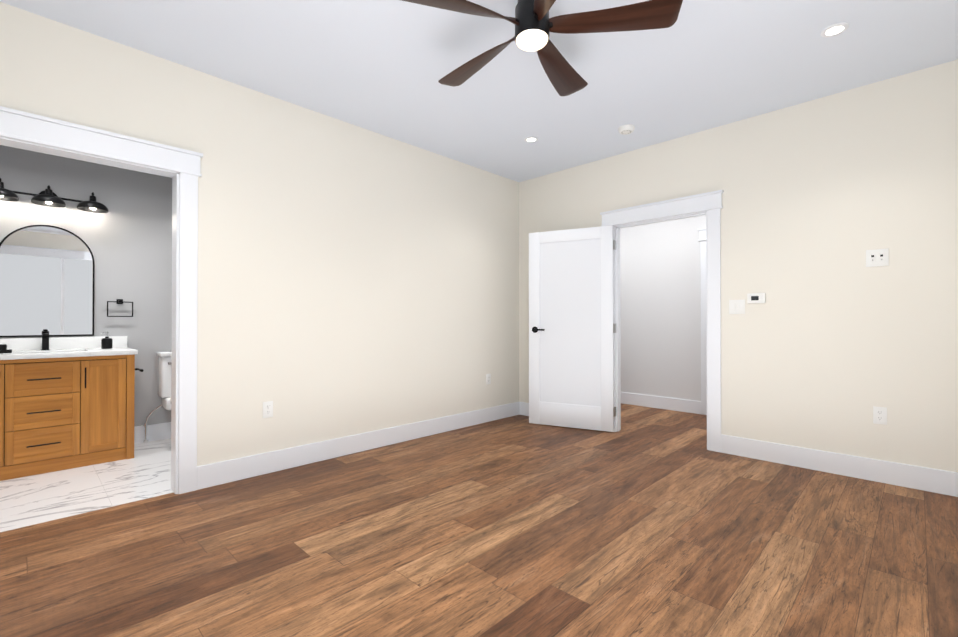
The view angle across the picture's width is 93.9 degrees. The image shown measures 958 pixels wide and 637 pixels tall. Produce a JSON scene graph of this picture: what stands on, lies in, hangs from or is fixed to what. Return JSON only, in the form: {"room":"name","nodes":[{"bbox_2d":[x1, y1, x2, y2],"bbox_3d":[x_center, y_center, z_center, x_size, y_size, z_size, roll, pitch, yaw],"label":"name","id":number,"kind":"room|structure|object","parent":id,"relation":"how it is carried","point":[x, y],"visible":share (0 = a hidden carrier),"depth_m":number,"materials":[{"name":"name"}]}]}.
{"room":"empty bedroom","nodes":[
{"label":"empty bedroom","id":0,"kind":"room"},
{"bbox_2d":[0,145,171,426],"bbox_3d":[-3.561,-0.249,3.563,0.120,2.720,3.190,0,-1,44],"label":"wall","id":1,"kind":"structure","parent":0,"point":[127,238],"depth_m":3.91,"materials":[{"name":"grey paint"}]},
{"bbox_2d":[0,225,94,336],"bbox_3d":[-3.448,-0.301,3.574,0.026,0.888,0.566,0,-1,44],"label":"arched mirror","id":2,"kind":"object","parent":1,"relation":"attached to","point":[47,273],"visible":0.9,"depth_m":3.56,"materials":[{"name":"black mirror"}]},
{"bbox_2d":[0,178,107,212],"bbox_3d":[-3.377,-0.968,3.509,0.225,0.148,0.724,0,-1,44],"label":"sconce","id":3,"kind":"object","parent":1,"relation":"attached to","point":[48,197],"visible":1,"depth_m":3.50,"materials":[{"name":"black metal"}]},
{"bbox_2d":[0,337,127,348],"bbox_3d":[-3.649,0.199,3.369,0.021,0.100,1.584,0,-1,44],"label":"backsplash","id":4,"kind":"structure","parent":1,"relation":"attached to","point":[53,342],"depth_m":3.64,"materials":[{"name":"white stone"}]},
{"bbox_2d":[107,299,132,316],"bbox_3d":[-3.123,-0.092,3.889,0.045,0.156,0.179,0,-1,44],"label":"towel ring","id":5,"kind":"object","parent":1,"relation":"attached to","point":[118,301],"visible":0.94,"depth_m":3.88,"materials":[{"name":"black metal"}]},
{"bbox_2d":[134,422,170,443],"bbox_3d":[-3.512,1.035,3.507,0.019,0.150,2.950,0,-1,44],"label":"baseboard","id":6,"kind":"structure","parent":1,"relation":"attached to","point":[160,431],"depth_m":4.06,"materials":[{"name":"white wood"}]},
{"bbox_2d":[0,438,173,531],"bbox_3d":[-2.992,1.147,2.996,1.715,0.080,3.190,0,-1,44],"label":"floor","id":7,"kind":"structure","parent":0,"point":[144,473],"depth_m":2.91,"materials":[{"name":"tile"}]},
{"bbox_2d":[0,361,7,480],"bbox_3d":[-3.539,0.695,3.120,0.518,0.825,0.320,0,-1,44],"label":"base cabinet","id":8,"kind":"object","parent":7,"relation":"on","point":[3,364],"depth_m":3.06,"materials":[{"name":"brown wood"}]},
{"bbox_2d":[8,357,91,478],"bbox_3d":[-3.290,0.697,3.373,0.518,0.825,0.489,0,-1,44],"label":"base cabinet","id":9,"kind":"object","parent":7,"relation":"on","point":[66,403],"depth_m":3.22,"materials":[{"name":"brown wood"}]},
{"bbox_2d":[0,349,91,360],"bbox_3d":[-3.476,0.280,3.174,0.541,0.063,1.480,0,-1,44],"label":"countertop","id":10,"kind":"structure","parent":9,"relation":"on","point":[17,354],"depth_m":3.27,"materials":[{"name":"white stone"}]},
{"bbox_2d":[0,344,11,352],"bbox_3d":[-3.441,0.216,3.169,0.100,0.062,0.180,0,-1,44],"label":"tray","id":11,"kind":"object","parent":10,"relation":"on","point":[3,348],"visible":1,"depth_m":3.18,"materials":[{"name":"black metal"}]},
{"bbox_2d":[40,329,48,348],"bbox_3d":[-3.389,0.168,3.496,0.162,0.164,0.054,0,-1,44],"label":"faucet","id":12,"kind":"object","parent":10,"relation":"on","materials":[{"name":"black metal"}]},
{"bbox_2d":[101,332,112,348],"bbox_3d":[-3.099,0.182,3.718,0.072,0.136,0.080,0,-1,44],"label":"soap dispenser","id":13,"kind":"object","parent":10,"relation":"on","point":[106,342],"visible":1,"depth_m":3.70,"materials":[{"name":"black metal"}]},
{"bbox_2d":[92,353,135,464],"bbox_3d":[-3.041,0.698,3.627,0.518,0.825,0.323,0,-1,44],"label":"base cabinet","id":14,"kind":"object","parent":7,"relation":"on","point":[113,378],"depth_m":3.47,"materials":[{"name":"brown wood"}]},
{"bbox_2d":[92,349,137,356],"bbox_3d":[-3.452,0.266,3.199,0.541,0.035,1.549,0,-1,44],"label":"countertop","id":15,"kind":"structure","parent":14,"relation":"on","point":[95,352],"depth_m":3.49,"materials":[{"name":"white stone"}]},
{"bbox_2d":[141,351,171,442],"bbox_3d":[-2.571,0.707,3.946,0.730,0.812,0.562,0,-1,44],"label":"toilet","id":16,"kind":"object","parent":7,"relation":"on","point":[164,373],"visible":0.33,"depth_m":3.98,"materials":[{"name":"white ceramic"}]},
{"bbox_2d":[0,2,518,465],"bbox_3d":[-1.498,-0.251,3.324,0.120,2.720,5.740,0,-1,44],"label":"wall","id":17,"kind":"structure","parent":0,"point":[353,279],"depth_m":3.43,"materials":[{"name":"beige paint"}]},
{"bbox_2d":[0,106,202,493],"bbox_3d":[-2.304,0.017,2.502,0.196,2.175,1.278,0,-1,44],"label":"trim","id":18,"kind":"structure","parent":17,"relation":"attached to","point":[180,167],"depth_m":2.82,"materials":[{"name":"white wood"}]},
{"bbox_2d":[263,401,272,417],"bbox_3d":[-1.514,0.653,3.208,0.009,0.116,0.070,0,-1,44],"label":"electrical outlet","id":19,"kind":"object","parent":17,"relation":"attached to","point":[267,409],"visible":1,"depth_m":3.21,"materials":[{"name":"white plastic"}]},
{"bbox_2d":[197,402,517,489],"bbox_3d":[-0.672,1.039,4.058,0.019,0.150,3.285,0,-1,44],"label":"baseboard","id":20,"kind":"structure","parent":17,"relation":"attached to","point":[218,473],"depth_m":3.56,"materials":[{"name":"white wood"}]},
{"bbox_2d":[486,374,490,384],"bbox_3d":[0.104,0.659,4.857,0.009,0.116,0.070,0,-1,44],"label":"electrical outlet","id":21,"kind":"object","parent":17,"relation":"attached to","point":[488,378],"visible":1,"depth_m":4.85,"materials":[{"name":"white plastic"}]},
{"bbox_2d":[0,403,957,636],"bbox_3d":[0.132,1.149,3.291,6.120,0.080,6.490,0,-1,44],"label":"floor","id":22,"kind":"structure","parent":0,"point":[649,522],"depth_m":2.12,"materials":[{"name":"brown wood"}]},
{"bbox_2d":[0,0,957,181],"bbox_3d":[-0.130,-1.663,3.041,6.120,0.100,7.240,0,-1,44],"label":"ceiling","id":23,"kind":"structure","parent":0,"point":[383,67],"depth_m":2.80,"materials":[{"name":"paint"}]},
{"bbox_2d":[524,136,537,142],"bbox_3d":[0.469,-1.603,4.008,0.124,0.006,0.124,0,-1,44],"label":"recessed light","id":24,"kind":"object","parent":23,"relation":"in","point":[531,139],"visible":1,"depth_m":4.00,"materials":[{"name":"white plastic"}]},
{"bbox_2d":[402,0,682,95],"bbox_3d":[0.241,-1.470,2.208,1.271,0.296,1.307,0,-1,44],"label":"ceiling fan","id":25,"kind":"object","parent":23,"relation":"hanging from","point":[533,23],"visible":1,"depth_m":2.12,"materials":[{"name":"brown wood"}]},
{"bbox_2d":[618,124,634,134],"bbox_3d":[1.242,-1.587,3.767,0.132,0.042,0.132,0,-1,44],"label":"smoke detector","id":26,"kind":"object","parent":23,"relation":"attached to","point":[626,129],"visible":1,"depth_m":3.73,"materials":[{"name":"white plastic"}]},
{"bbox_2d":[821,22,848,36],"bbox_3d":[1.989,-1.612,2.501,0.124,0.006,0.124,0,-1,44],"label":"recessed light","id":27,"kind":"object","parent":23,"relation":"in","point":[834,29],"visible":1,"depth_m":2.49,"materials":[{"name":"white plastic"}]},
{"bbox_2d":[620,215,705,400],"bbox_3d":[2.364,-0.237,5.572,6.120,2.720,0.120,0,-1,44],"label":"wall","id":28,"kind":"structure","parent":0,"point":[660,298],"depth_m":5.57,"materials":[{"name":"paint"}]},
{"bbox_2d":[621,392,700,413],"bbox_3d":[1.410,1.053,6.406,3.340,0.150,0.016,0,-1,44],"label":"baseboard","id":29,"kind":"structure","parent":28,"relation":"attached to","point":[683,405],"depth_m":5.54,"materials":[{"name":"white wood"}]},
{"bbox_2d":[698,228,706,414],"bbox_3d":[2.956,0.031,4.860,1.088,2.175,0.064,0,-1,44],"label":"door frame","id":30,"kind":"structure","parent":28,"relation":"attached to","point":[702,235],"depth_m":5.21,"materials":[{"name":"white wood"}]},
{"bbox_2d":[519,60,957,471],"bbox_3d":[2.005,-0.248,3.822,4.180,2.720,0.120,0,-1,44],"label":"wall","id":31,"kind":"structure","parent":0,"point":[831,342],"depth_m":3.23,"materials":[{"name":"beige paint"}]},
{"bbox_2d":[518,402,528,415],"bbox_3d":[0.872,1.044,4.832,1.055,0.150,0.016,0,-1,44],"label":"baseboard","id":32,"kind":"structure","parent":31,"relation":"attached to","point":[523,407],"depth_m":5.17,"materials":[{"name":"white wood"}]},
{"bbox_2d":[529,225,614,431],"bbox_3d":[0.929,0.099,4.564,0.879,2.015,0.127,0,0,26],"label":"bedroom door","id":33,"kind":"structure","parent":31,"relation":"in","point":[571,338],"depth_m":4.55,"materials":[{"name":"white wood"}]},
{"bbox_2d":[600,190,723,451],"bbox_3d":[1.677,0.027,4.143,1.118,2.175,0.196,0,-1,44],"label":"door frame","id":34,"kind":"structure","parent":31,"relation":"attached to","point":[709,205],"depth_m":3.80,"materials":[{"name":"white wood"}]},
{"bbox_2d":[729,300,744,313],"bbox_3d":[2.098,-0.094,3.638,0.116,0.116,0.012,0,-1,44],"label":"switch plate","id":35,"kind":"object","parent":31,"relation":"attached to","point":[736,306],"visible":1,"depth_m":3.64,"materials":[{"name":"white plastic"}]},
{"bbox_2d":[747,293,765,303],"bbox_3d":[2.193,-0.160,3.536,0.124,0.080,0.024,0,-1,44],"label":"thermostat","id":36,"kind":"object","parent":31,"relation":"attached to","point":[752,298],"visible":1,"depth_m":3.53,"materials":[{"name":"white plastic"}]},
{"bbox_2d":[721,434,957,496],"bbox_3d":[2.676,1.033,3.060,1.865,0.150,0.016,0,-1,44],"label":"baseboard","id":37,"kind":"structure","parent":31,"relation":"attached to","point":[944,482],"depth_m":3.13,"materials":[{"name":"white wood"}]},
{"bbox_2d":[866,248,888,266],"bbox_3d":[2.708,-0.413,3.040,0.116,0.116,0.012,0,-1,44],"label":"outlet plate","id":38,"kind":"object","parent":31,"relation":"attached to","point":[877,257],"visible":1,"depth_m":3.04,"materials":[{"name":"white plastic"}]},
{"bbox_2d":[873,406,886,424],"bbox_3d":[2.716,0.657,3.028,0.070,0.116,0.009,0,-1,44],"label":"electrical outlet","id":39,"kind":"object","parent":31,"relation":"attached to","point":[879,415],"visible":1,"depth_m":3.02,"materials":[{"name":"white plastic"}]}
]}

